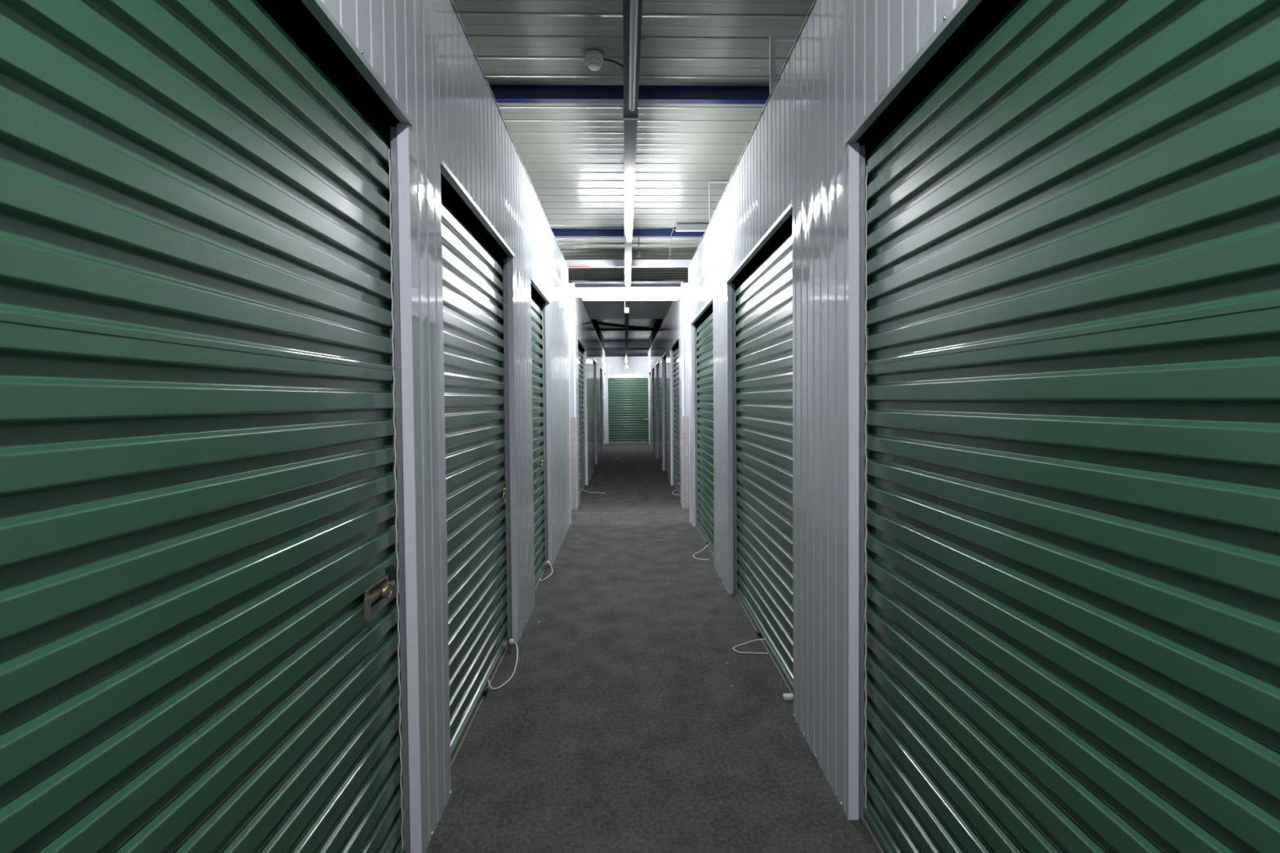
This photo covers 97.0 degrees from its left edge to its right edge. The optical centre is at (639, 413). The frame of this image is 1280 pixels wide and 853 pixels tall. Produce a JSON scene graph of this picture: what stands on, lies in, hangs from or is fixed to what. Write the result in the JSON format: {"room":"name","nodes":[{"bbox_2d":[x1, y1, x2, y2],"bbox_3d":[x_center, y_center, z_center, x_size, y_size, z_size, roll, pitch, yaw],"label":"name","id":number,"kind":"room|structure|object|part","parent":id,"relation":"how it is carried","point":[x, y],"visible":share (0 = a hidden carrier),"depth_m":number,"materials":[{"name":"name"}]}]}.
{"room":"storage facility corridor","nodes":[
{"label":"storage facility corridor","id":0,"kind":"room"},
{"bbox_2d":[321,0,606,852],"bbox_3d":[-0.901,-0.233,7.776,0.056,3.100,23.600,-1,1,-1],"label":"wall","id":1,"kind":"structure","parent":0,"point":[423,51],"depth_m":2.12,"materials":[{"name":"white metal"}]},
{"bbox_2d":[0,0,422,852],"bbox_3d":[-0.908,0.172,0.550,0.449,2.643,2.637,-1,1,-1],"label":"roller shutter","id":2,"kind":"object","parent":1,"relation":"attached to","point":[205,228],"visible":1,"depth_m":1.00,"materials":[{"name":"green paint"}]},
{"bbox_2d":[256,0,400,279],"bbox_3d":[-0.928,-0.777,0.526,0.426,0.744,2.637,-1,1,-1],"label":"hood","id":3,"kind":"object","parent":2,"relation":"attached to","point":[328,137],"depth_m":1.47,"materials":[{"name":"black metal"}]},
{"bbox_3d":[-0.708,-0.896,0.533,0.030,0.018,2.553,-1,1,-1],"label":"head trim","id":4,"kind":"part","parent":2,"relation":"part of","materials":[{"name":"silver metal"}]},
{"bbox_3d":[-0.764,0.547,1.590,0.014,0.064,0.014,-1,1,-1],"label":"handle","id":5,"kind":"part","parent":2,"relation":"part of","materials":[{"name":"silver metal"}]},
{"bbox_3d":[-0.742,0.271,1.825,0.036,2.378,0.002,-1,1,-1],"label":"jamb trim","id":6,"kind":"part","parent":2,"relation":"part of","materials":[{"name":"white metal"}]},
{"bbox_2d":[388,159,518,786],"bbox_3d":[-0.942,0.117,2.805,0.496,2.644,1.455,-1,1,-1],"label":"roller shutter","id":7,"kind":"object","parent":1,"relation":"attached to","point":[477,280],"visible":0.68,"depth_m":2.85,"materials":[{"name":"green paint"}]},
{"bbox_3d":[-0.750,0.263,2.137,0.036,2.378,0.002,-1,1,-1],"label":"jamb trim","id":8,"kind":"part","parent":7,"relation":"part of","materials":[{"name":"white metal"}]},
{"bbox_2d":[388,173,508,337],"bbox_3d":[-0.985,-0.832,2.781,0.426,0.744,1.455,-1,1,-1],"label":"hood","id":9,"kind":"object","parent":7,"relation":"attached to","point":[475,260],"depth_m":2.90,"materials":[{"name":"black metal"}]},
{"bbox_3d":[-0.765,-0.951,2.788,0.030,0.018,1.371,-1,1,-1],"label":"head trim","id":10,"kind":"part","parent":7,"relation":"part of","materials":[{"name":"silver metal"}]},
{"bbox_3d":[-0.747,1.401,3.177,0.111,0.055,0.487,-1,1,-1],"label":"pull cord","id":11,"kind":"part","parent":7,"relation":"part of","materials":[{"name":"white fabric"}]},
{"bbox_3d":[-0.774,1.374,3.411,0.034,0.032,0.034,-1,1,-1],"label":"knob","id":12,"kind":"part","parent":7,"relation":"part of","materials":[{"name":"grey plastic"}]},
{"bbox_3d":[-0.785,0.230,3.489,0.036,2.378,0.002,-1,1,-1],"label":"jamb trim","id":13,"kind":"part","parent":7,"relation":"part of","materials":[{"name":"white metal"}]},
{"bbox_2d":[502,276,552,591],"bbox_3d":[-1.002,0.074,4.626,0.469,2.645,1.081,-1,1,-1],"label":"roller shutter","id":14,"kind":"object","parent":1,"relation":"attached to","point":[540,308],"visible":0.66,"depth_m":5.00,"materials":[{"name":"green paint"}]},
{"bbox_2d":[502,283,545,356],"bbox_3d":[-1.032,-0.876,4.602,0.426,0.744,1.081,-1,1,-1],"label":"hood","id":15,"kind":"object","parent":14,"relation":"attached to","point":[537,295],"depth_m":4.94,"materials":[{"name":"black metal"}]},
{"bbox_2d":[530,297,545,581],"bbox_3d":[-0.936,0.205,4.630,0.162,2.319,1.021,-1,1,-1],"label":"curtain","id":16,"kind":"object","parent":14,"relation":"hanging from","point":[538,311],"depth_m":4.86,"materials":[{"name":"green paint"}]},
{"bbox_3d":[-0.812,-0.995,4.609,0.030,0.018,0.997,-1,1,-1],"label":"head trim","id":17,"kind":"part","parent":14,"relation":"part of","materials":[{"name":"silver metal"}]},
{"bbox_3d":[-0.805,1.357,4.881,0.087,0.064,0.344,-1,1,-1],"label":"pull cord","id":18,"kind":"part","parent":14,"relation":"part of","materials":[{"name":"white fabric"}]},
{"bbox_3d":[-0.826,0.191,5.122,0.036,2.378,0.002,-1,1,-1],"label":"jamb trim","id":19,"kind":"part","parent":14,"relation":"part of","materials":[{"name":"white metal"}]},
{"bbox_2d":[567,267,571,524],"bbox_3d":[-0.870,-0.211,6.863,0.032,3.100,0.032,-1,1,-1],"label":"trim","id":20,"kind":"structure","parent":1,"relation":"attached to","point":[567,268],"depth_m":6.86,"materials":[{"name":"white metal"}]},
{"bbox_2d":[572,283,577,506],"bbox_3d":[-0.893,-0.233,7.770,0.032,3.100,0.032,-1,1,-1],"label":"trim","id":21,"kind":"structure","parent":1,"relation":"attached to","point":[573,284],"depth_m":7.75,"materials":[{"name":"white metal"}]},
{"bbox_2d":[582,358,597,465],"bbox_3d":[-1.218,-0.123,12.699,0.449,2.643,1.250,-1,1,-1],"label":"roller shutter","id":22,"kind":"object","parent":1,"relation":"attached to","point":[594,361],"visible":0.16,"depth_m":13.28,"materials":[{"name":"green paint"}]},
{"bbox_3d":[-1.035,-0.007,13.280,0.036,2.378,0.002,-1,1,-1],"label":"jamb trim","id":23,"kind":"part","parent":22,"relation":"part of","materials":[{"name":"white metal"}]},
{"bbox_2d":[577,339,605,496],"bbox_3d":[-0.960,-0.036,9.105,0.783,2.645,1.850,-1,1,-1],"label":"roller shutter","id":24,"kind":"object","parent":1,"relation":"attached to","point":[582,370],"visible":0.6,"depth_m":9.86,"materials":[{"name":"green paint"}]},
{"bbox_2d":[577,342,584,377],"bbox_3d":[-1.146,-0.985,9.078,0.426,0.744,1.850,-1,1,-1],"label":"hood","id":25,"kind":"object","parent":24,"relation":"attached to","point":[580,346],"depth_m":9.70,"materials":[{"name":"black metal"}]},
{"bbox_2d":[577,349,584,491],"bbox_3d":[-1.051,0.097,9.106,0.162,2.319,1.790,-1,1,-1],"label":"curtain","id":26,"kind":"object","parent":24,"relation":"hanging from","point":[580,353],"depth_m":9.60,"materials":[{"name":"green paint"}]},
{"bbox_3d":[-0.926,-1.104,9.084,0.030,0.018,1.766,-1,1,-1],"label":"head trim","id":27,"kind":"part","parent":24,"relation":"part of","materials":[{"name":"silver metal"}]},
{"bbox_3d":[-0.950,0.073,9.982,0.036,2.378,0.002,-1,1,-1],"label":"jamb trim","id":28,"kind":"part","parent":24,"relation":"part of","materials":[{"name":"white metal"}]},
{"bbox_2d":[591,319,604,349],"bbox_3d":[-1.130,-2.212,15.307,0.015,0.483,8.240,-1,1,-1],"label":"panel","id":29,"kind":"object","parent":1,"relation":"on","point":[597,327],"visible":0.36,"depth_m":15.54,"materials":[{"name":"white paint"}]},
{"bbox_2d":[600,367,603,451],"bbox_3d":[-1.302,-0.203,15.972,0.449,2.643,1.500,-1,1,-1],"label":"roller shutter","id":30,"kind":"object","parent":1,"relation":"attached to","point":[601,369],"visible":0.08,"depth_m":16.67,"materials":[{"name":"green paint"}]},
{"bbox_2d":[604,372,605,444],"bbox_3d":[-1.371,-0.269,18.695,0.449,2.643,1.250,-1,1,-1],"label":"roller shutter","id":31,"kind":"object","parent":1,"relation":"attached to","point":[604,372],"visible":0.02,"depth_m":19.27,"materials":[{"name":"green paint"}]},
{"bbox_2d":[389,328,545,525],"bbox_3d":[-2.315,-0.197,6.823,2.920,3.100,0.035,-1,1,-1],"label":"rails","id":32,"kind":"structure","parent":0,"point":[390,331],"depth_m":6.82,"materials":[{"name":"white metal"}]},
{"bbox_2d":[568,283,573,417],"bbox_3d":[-2.338,-0.220,7.737,2.920,3.100,0.035,-1,1,-1],"label":"wall","id":33,"kind":"structure","parent":0,"point":[570,285],"depth_m":7.74,"materials":[{"name":"white metal"}]},
{"bbox_2d":[569,417,577,509],"bbox_3d":[-2.282,0.692,7.734,2.816,1.269,0.010,-1,1,-1],"label":"kick plate","id":34,"kind":"object","parent":33,"relation":"attached to","point":[572,420],"visible":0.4,"depth_m":7.77,"materials":[{"name":"white metal"}]},
{"bbox_2d":[604,356,648,443],"bbox_3d":[-0.440,-0.477,19.607,1.580,3.000,0.035,-1,1,-1],"label":"wall","id":35,"kind":"structure","parent":0,"point":[615,366],"depth_m":19.56,"materials":[{"name":"white metal"}]},
{"bbox_2d":[607,377,648,443],"bbox_3d":[-0.395,-0.112,19.614,1.485,2.270,0.070,-1,1,-1],"label":"roller shutter","id":36,"kind":"object","parent":35,"relation":"attached to","point":[627,397],"visible":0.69,"depth_m":19.63,"materials":[{"name":"green paint"}]},
{"bbox_2d":[572,281,684,319],"bbox_3d":[-0.208,-1.847,9.496,1.538,0.028,3.420,-1,1,-1],"label":"ceiling","id":37,"kind":"structure","parent":0,"point":[596,309],"depth_m":9.61,"materials":[{"name":"grey metal"}]},
{"bbox_2d":[452,0,813,356],"bbox_3d":[-0.349,-2.442,12.922,11.200,0.064,34.135,-1,1,-1],"label":"ceiling","id":38,"kind":"structure","parent":0,"point":[571,154],"depth_m":4.16,"materials":[{"name":"silver metal"}]},
{"bbox_2d":[584,49,623,71],"bbox_3d":[-0.205,-2.143,3.484,0.281,0.079,0.112,-1,2,-29],"label":"smoke detector","id":39,"kind":"object","parent":38,"relation":"attached to","point":[593,59],"visible":0.81,"depth_m":3.41,"materials":[{"name":"grey plastic"}]},
{"bbox_2d":[624,300,628,359],"bbox_3d":[-0.334,-2.015,13.598,0.066,0.808,10.706,-1,1,-1],"label":"light trunking","id":40,"kind":"object","parent":38,"relation":"hanging from","point":[626,309],"visible":0.8,"depth_m":10.07,"materials":[{"name":"grey metal"}]},
{"bbox_2d":[600,327,653,331],"bbox_3d":[-0.438,-2.448,16.427,11.200,0.079,0.085,-1,1,-1],"label":"beam","id":41,"kind":"structure","parent":38,"relation":"attached to","point":[601,329],"depth_m":16.41,"materials":[{"name":"black metal"}]},
{"bbox_2d":[604,339,648,342],"bbox_3d":[-0.519,-2.525,19.585,11.200,0.079,0.085,-1,1,-1],"label":"beam","id":42,"kind":"structure","parent":38,"relation":"attached to","point":[605,340],"depth_m":19.57,"materials":[{"name":"metal"}]},
{"bbox_2d":[604,347,648,350],"bbox_3d":[-0.599,-2.601,22.743,11.200,0.079,0.085,-1,1,-1],"label":"beam","id":43,"kind":"structure","parent":38,"relation":"attached to","point":[605,348],"depth_m":22.73,"materials":[{"name":"blue metal"}]},
{"bbox_2d":[605,354,647,356],"bbox_3d":[-0.680,-2.678,25.901,11.200,0.079,0.085,-1,1,-1],"label":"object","id":44,"kind":"structure","parent":38,"relation":"attached to","point":[606,355],"depth_m":25.89,"materials":[{"name":"blue paint"}]},
{"bbox_2d":[564,259,691,267],"bbox_3d":[-0.211,-2.015,7.600,7.200,0.090,0.060,-1,1,-1],"label":"channel","id":45,"kind":"object","parent":38,"relation":"attached to","point":[592,263],"visible":0.29,"depth_m":7.58,"materials":[{"name":"grey metal"}]},
{"bbox_2d":[567,266,590,267],"bbox_3d":[-2.234,-1.939,7.511,3.150,0.020,0.020,-1,1,-1],"label":"conduit","id":46,"kind":"object","parent":45,"relation":"attached to","point":[567,266],"visible":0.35,"depth_m":7.54,"materials":[{"name":"red"}]},
{"bbox_2d":[551,228,704,237],"bbox_3d":[-0.196,-2.218,6.953,11.200,0.079,0.085,-1,1,-1],"label":"beam","id":47,"kind":"structure","parent":38,"relation":"attached to","point":[558,233],"depth_m":6.94,"materials":[{"name":"blue metal"}]},
{"bbox_2d":[488,84,769,104],"bbox_3d":[-0.116,-2.141,3.795,11.200,0.079,0.085,-1,1,-1],"label":"ceiling beam","id":48,"kind":"structure","parent":38,"relation":"attached to","point":[503,93],"depth_m":3.79,"materials":[{"name":"blue metal"}]},
{"bbox_2d":[622,0,642,290],"bbox_3d":[-0.023,-1.825,1.901,0.082,0.620,11.490,-1,1,-1],"label":"light trunking","id":49,"kind":"object","parent":38,"relation":"hanging from","point":[630,118],"depth_m":2.97,"materials":[{"name":"grey metal"}]},
{"bbox_3d":[-0.139,-1.675,6.920,0.044,0.076,1.358,-1,1,-1],"label":"tube lamp","id":50,"kind":"part","parent":49,"relation":"part of","materials":[{"name":"white glass"}]},
{"bbox_3d":[-0.084,-1.619,4.631,0.044,0.076,1.298,-1,1,-1],"label":"tube lamp","id":51,"kind":"part","parent":49,"relation":"part of","materials":[{"name":"white glass"}]},
{"bbox_3d":[-0.027,-1.573,2.298,0.032,0.055,1.268,-1,1,-1],"label":"tube lamp","id":52,"kind":"part","parent":49,"relation":"part of","materials":[{"name":"grey glass"}]},
{"bbox_2d":[636,237,640,256],"bbox_3d":[-0.017,-2.111,7.054,0.042,0.300,0.038,-1,1,-1],"label":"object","id":53,"kind":"object","parent":38,"relation":"hanging from","point":[638,252],"visible":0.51,"depth_m":7.04,"materials":[{"name":"grey metal"}]},
{"bbox_2d":[673,223,708,231],"bbox_3d":[0.626,-2.222,6.766,0.445,0.075,0.060,-1,1,-1],"label":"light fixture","id":54,"kind":"object","parent":38,"relation":"attached to","point":[679,227],"visible":0.8,"depth_m":6.74,"materials":[{"name":"grey"}]},
{"bbox_2d":[668,229,673,259],"bbox_3d":[0.387,-2.139,7.162,0.035,0.178,0.802,-1,1,-1],"label":"cable","id":55,"kind":"object","parent":54,"relation":"hanging from","point":[673,229],"visible":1,"depth_m":7.12,"materials":[{"name":"grey plastic"}]},
{"bbox_2d":[394,427,879,852],"bbox_3d":[-0.318,1.214,13.029,7.200,0.060,34.000,-1,1,-1],"label":"floor","id":56,"kind":"structure","parent":0,"point":[620,725],"depth_m":2.65,"materials":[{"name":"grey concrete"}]},
{"bbox_2d":[782,693,793,700],"bbox_3d":[0.742,1.414,2.830,0.050,0.019,0.036,-1,1,-1],"label":"clip","id":57,"kind":"object","parent":56,"relation":"on","point":[786,696],"visible":0.82,"depth_m":2.81,"materials":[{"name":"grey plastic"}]},
{"bbox_2d":[683,282,688,416],"bbox_3d":[1.989,-0.259,7.847,2.822,3.100,0.035,-1,1,-1],"label":"wall","id":58,"kind":"structure","parent":0,"point":[685,284],"depth_m":7.78,"materials":[{"name":"white metal"}]},
{"bbox_2d":[568,287,688,297],"bbox_3d":[-0.160,-1.650,7.693,2.100,0.124,0.065,-1,1,-1],"label":"trim","id":59,"kind":"structure","parent":58,"relation":"attached to","point":[573,292],"depth_m":7.66,"materials":[{"name":"white metal"}]},
{"bbox_2d":[582,294,679,300],"bbox_3d":[-0.126,-1.560,7.619,1.295,0.068,0.044,-1,1,-1],"label":"lamp","id":60,"kind":"object","parent":58,"relation":"attached to","point":[586,298],"visible":1,"depth_m":7.60,"materials":[{"name":"white"}]},
{"bbox_2d":[682,416,689,507],"bbox_3d":[1.949,0.653,7.841,2.718,1.269,0.010,-1,1,-1],"label":"kick plate","id":61,"kind":"object","parent":58,"relation":"attached to","point":[686,442],"visible":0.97,"depth_m":7.81,"materials":[{"name":"white metal"}]},
{"bbox_2d":[696,327,868,519],"bbox_3d":[2.012,-0.237,6.933,2.822,3.100,0.035,-1,1,-1],"label":"wall","id":62,"kind":"structure","parent":0,"point":[867,328],"depth_m":6.92,"materials":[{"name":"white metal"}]},
{"bbox_2d":[647,0,961,820],"bbox_3d":[0.600,-0.247,7.814,0.056,3.100,23.600,-1,1,-1],"label":"wall","id":63,"kind":"structure","parent":0,"point":[845,54],"depth_m":2.33,"materials":[{"name":"white metal"}]},
{"bbox_2d":[591,320,658,331],"bbox_3d":[-0.276,-1.911,12.379,1.808,0.100,0.060,-2,2,-37],"label":"brace","id":64,"kind":"object","parent":63,"relation":"attached to","point":[593,322],"visible":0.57,"depth_m":12.29,"materials":[{"name":"black metal"}]},
{"bbox_2d":[648,370,654,445],"bbox_3d":[0.530,-0.274,18.243,0.449,2.643,1.850,-1,1,-1],"label":"roller shutter","id":65,"kind":"object","parent":63,"relation":"attached to","point":[649,373],"visible":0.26,"depth_m":19.10,"materials":[{"name":"green paint"}]},
{"bbox_3d":[0.311,-0.162,19.115,0.036,2.378,0.002,-1,1,-1],"label":"jamb trim","id":66,"kind":"part","parent":65,"relation":"part of","materials":[{"name":"white metal"}]},
{"bbox_2d":[650,409,651,443],"bbox_3d":[0.456,-0.146,18.244,0.162,2.331,1.790,-1,1,-1],"label":"curtain","id":67,"kind":"object","parent":65,"relation":"hanging from","point":[651,410],"depth_m":18.89,"materials":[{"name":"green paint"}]},
{"bbox_2d":[648,319,663,349],"bbox_3d":[0.412,-2.227,15.346,0.015,0.483,8.240,-1,1,-1],"label":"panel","id":68,"kind":"object","parent":63,"relation":"on","point":[658,322],"visible":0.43,"depth_m":15.65,"materials":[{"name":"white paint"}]},
{"bbox_2d":[651,366,666,451],"bbox_3d":[0.589,-0.218,15.920,0.449,2.643,1.500,-1,1,-1],"label":"roller shutter","id":69,"kind":"object","parent":63,"relation":"attached to","point":[652,369],"visible":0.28,"depth_m":16.61,"materials":[{"name":"green paint"}]},
{"bbox_3d":[0.375,-0.101,16.616,0.036,2.378,0.002,-1,1,-1],"label":"jamb trim","id":70,"kind":"part","parent":69,"relation":"part of","materials":[{"name":"white metal"}]},
{"bbox_2d":[653,371,654,411],"bbox_3d":[0.516,-0.090,15.921,0.162,2.331,1.440,-1,1,-1],"label":"curtain","id":71,"kind":"object","parent":69,"relation":"hanging from","point":[654,371],"depth_m":16.54,"materials":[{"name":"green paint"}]},
{"bbox_2d":[655,360,674,460],"bbox_3d":[0.646,-0.164,13.696,0.449,2.643,1.250,-1,1,-1],"label":"roller shutter","id":72,"kind":"object","parent":63,"relation":"attached to","point":[657,363],"visible":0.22,"depth_m":14.26,"materials":[{"name":"green paint"}]},
{"bbox_3d":[0.435,-0.044,14.268,0.036,2.378,0.002,-1,1,-1],"label":"jamb trim","id":73,"kind":"part","parent":72,"relation":"part of","materials":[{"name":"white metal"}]},
{"bbox_2d":[661,352,674,473],"bbox_3d":[0.705,-0.108,11.387,0.449,2.643,1.330,-1,1,-1],"label":"roller shutter","id":74,"kind":"object","parent":63,"relation":"attached to","point":[664,360],"visible":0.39,"depth_m":11.99,"materials":[{"name":"green paint"}]},
{"bbox_3d":[0.493,0.011,11.999,0.036,2.378,0.002,-1,1,-1],"label":"jamb trim","id":75,"kind":"part","parent":74,"relation":"part of","materials":[{"name":"white metal"}]},
{"bbox_2d":[664,359,666,469],"bbox_3d":[0.631,0.020,11.389,0.162,2.331,1.270,-1,1,-1],"label":"curtain","id":76,"kind":"object","parent":74,"relation":"hanging from","point":[665,406],"depth_m":11.97,"materials":[{"name":"green paint"}]},
{"bbox_2d":[669,337,679,496],"bbox_3d":[0.745,-0.050,9.048,0.488,2.643,1.750,-1,1,-1],"label":"roller shutter","id":77,"kind":"object","parent":63,"relation":"attached to","point":[674,352],"visible":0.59,"depth_m":9.69,"materials":[{"name":"green paint"}]},
{"bbox_3d":[0.547,0.062,9.870,0.036,2.378,0.002,-1,1,-1],"label":"jamb trim","id":78,"kind":"part","parent":77,"relation":"part of","materials":[{"name":"white metal"}]},
{"bbox_3d":[0.546,-1.115,9.021,0.030,0.018,1.666,-1,1,-1],"label":"head trim","id":79,"kind":"part","parent":77,"relation":"part of","materials":[{"name":"silver metal"}]},
{"bbox_2d":[671,340,679,377],"bbox_3d":[0.768,-1.000,9.026,0.426,0.744,1.750,-1,1,-1],"label":"hood","id":80,"kind":"object","parent":77,"relation":"attached to","point":[675,346],"depth_m":9.59,"materials":[{"name":"black metal"}]},
{"bbox_2d":[673,346,679,491],"bbox_3d":[0.691,0.077,9.050,0.162,2.331,1.690,-1,1,-1],"label":"curtain","id":81,"kind":"object","parent":77,"relation":"hanging from","point":[676,350],"depth_m":9.43,"materials":[{"name":"green paint"}]},
{"bbox_2d":[680,282,684,508],"bbox_3d":[0.593,-0.246,7.808,0.032,3.100,0.032,-1,1,-1],"label":"trim","id":82,"kind":"structure","parent":63,"relation":"attached to","point":[682,283],"depth_m":7.78,"materials":[{"name":"white metal"}]},
{"bbox_2d":[688,267,690,522],"bbox_3d":[0.616,-0.224,6.901,0.032,3.100,0.032,-1,1,-1],"label":"trim","id":83,"kind":"structure","parent":63,"relation":"attached to","point":[688,268],"depth_m":6.89,"materials":[{"name":"white metal"}]},
{"bbox_2d":[690,297,737,559],"bbox_3d":[0.776,0.028,5.843,0.590,2.644,1.737,-1,1,-1],"label":"roller shutter","id":84,"kind":"object","parent":63,"relation":"attached to","point":[702,331],"visible":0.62,"depth_m":6.18,"materials":[{"name":"green paint"}]},
{"bbox_3d":[0.629,0.141,6.659,0.036,2.378,0.002,-1,1,-1],"label":"jamb trim","id":85,"kind":"part","parent":84,"relation":"part of","materials":[{"name":"white metal"}]},
{"bbox_3d":[0.595,1.339,5.516,0.155,0.043,0.465,0,1,8],"label":"pull cord","id":86,"kind":"part","parent":84,"relation":"part of","materials":[{"name":"white fabric"}]},
{"bbox_3d":[0.628,-1.037,5.817,0.030,0.018,1.653,-1,1,-1],"label":"head trim","id":87,"kind":"part","parent":84,"relation":"part of","materials":[{"name":"silver metal"}]},
{"bbox_2d":[696,312,714,550],"bbox_3d":[0.773,0.155,5.846,0.162,2.331,1.677,-1,1,-1],"label":"curtain","id":88,"kind":"object","parent":84,"relation":"hanging from","point":[704,331],"depth_m":6.01,"materials":[{"name":"green paint"}]},
{"bbox_2d":[693,302,737,365],"bbox_3d":[0.850,-0.922,5.821,0.426,0.744,1.737,-1,1,-1],"label":"hood","id":89,"kind":"object","parent":84,"relation":"attached to","point":[703,322],"depth_m":6.15,"materials":[{"name":"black metal"}]},
{"bbox_2d":[708,181,728,223],"bbox_3d":[0.914,-1.984,5.439,0.505,0.485,0.024,-1,1,-1],"label":"bracket","id":90,"kind":"object","parent":63,"relation":"attached to","point":[709,182],"visible":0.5,"depth_m":5.42,"materials":[{"name":"grey metal"}]},
{"bbox_3d":[0.667,-1.982,5.432,0.011,0.485,0.024,-1,1,-1],"label":"post","id":91,"kind":"part","parent":90,"relation":"part of","materials":[{"name":"grey metal"}]},
{"bbox_3d":[0.917,-2.222,5.433,0.494,0.010,0.024,-1,1,-1],"label":"arm","id":92,"kind":"part","parent":90,"relation":"part of","materials":[{"name":"grey metal"}]},
{"bbox_2d":[768,34,798,93],"bbox_3d":[0.980,-1.897,3.161,0.515,0.420,0.024,-1,1,-1],"label":"bracket","id":93,"kind":"object","parent":63,"relation":"attached to","point":[773,38],"visible":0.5,"depth_m":3.14,"materials":[{"name":"grey metal"}]},
{"bbox_3d":[0.738,-1.894,3.155,0.030,0.420,0.024,-1,1,-1],"label":"post","id":94,"kind":"part","parent":93,"relation":"part of","materials":[{"name":"grey metal"}]},
{"bbox_3d":[0.994,-2.093,3.156,0.485,0.027,0.024,-1,1,-1],"label":"arm","id":95,"kind":"part","parent":93,"relation":"part of","materials":[{"name":"grey metal"}]},
{"bbox_2d":[725,204,868,694],"bbox_3d":[0.835,0.085,3.484,0.591,2.643,1.779,-1,1,-1],"label":"roller shutter","id":96,"kind":"object","parent":63,"relation":"attached to","point":[760,291],"visible":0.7,"depth_m":3.48,"materials":[{"name":"green paint"}]},
{"bbox_3d":[0.689,0.197,4.322,0.036,2.378,0.002,-1,1,-1],"label":"jamb trim","id":97,"kind":"part","parent":96,"relation":"part of","materials":[{"name":"white metal"}]},
{"bbox_3d":[0.659,1.385,3.390,0.211,0.053,0.142,-1,1,-1],"label":"pull cord","id":98,"kind":"part","parent":96,"relation":"part of","materials":[{"name":"white fabric"}]},
{"bbox_3d":[0.688,-0.980,3.458,0.030,0.018,1.695,-1,1,-1],"label":"head trim","id":99,"kind":"part","parent":96,"relation":"part of","materials":[{"name":"silver metal"}]},
{"bbox_2d":[734,231,793,684],"bbox_3d":[0.833,0.212,3.487,0.162,2.331,1.719,-1,1,-1],"label":"curtain","id":100,"kind":"object","parent":96,"relation":"hanging from","point":[763,302],"depth_m":3.40,"materials":[{"name":"green paint"}]},
{"bbox_3d":[0.732,0.238,2.646,0.036,2.378,0.002,-1,1,-1],"label":"jamb trim","id":101,"kind":"part","parent":96,"relation":"part of","materials":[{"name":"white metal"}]},
{"bbox_2d":[730,213,868,346],"bbox_3d":[0.910,-0.865,3.463,0.426,0.744,1.779,-1,1,-1],"label":"hood","id":102,"kind":"object","parent":96,"relation":"attached to","point":[762,287],"depth_m":3.54,"materials":[{"name":"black metal"}]},
{"bbox_2d":[844,0,1279,852],"bbox_3d":[0.976,0.151,0.758,0.449,2.643,2.559,-1,1,-1],"label":"roller shutter","id":103,"kind":"object","parent":63,"relation":"attached to","point":[1064,215],"visible":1,"depth_m":1.07,"materials":[{"name":"green paint"}]},
{"bbox_3d":[0.749,0.254,1.984,0.036,2.378,0.002,-1,1,-1],"label":"jamb trim","id":104,"kind":"part","parent":103,"relation":"part of","materials":[{"name":"white metal"}]},
{"bbox_3d":[0.757,-0.914,0.731,0.030,0.018,2.475,-1,1,-1],"label":"head trim","id":105,"kind":"part","parent":103,"relation":"part of","materials":[{"name":"silver metal"}]},
{"bbox_2d":[856,0,1022,285],"bbox_3d":[0.979,-0.799,0.736,0.426,0.744,2.559,-1,1,-1],"label":"hood","id":106,"kind":"object","parent":103,"relation":"attached to","point":[939,162],"depth_m":1.53,"materials":[{"name":"black metal"}]}
]}

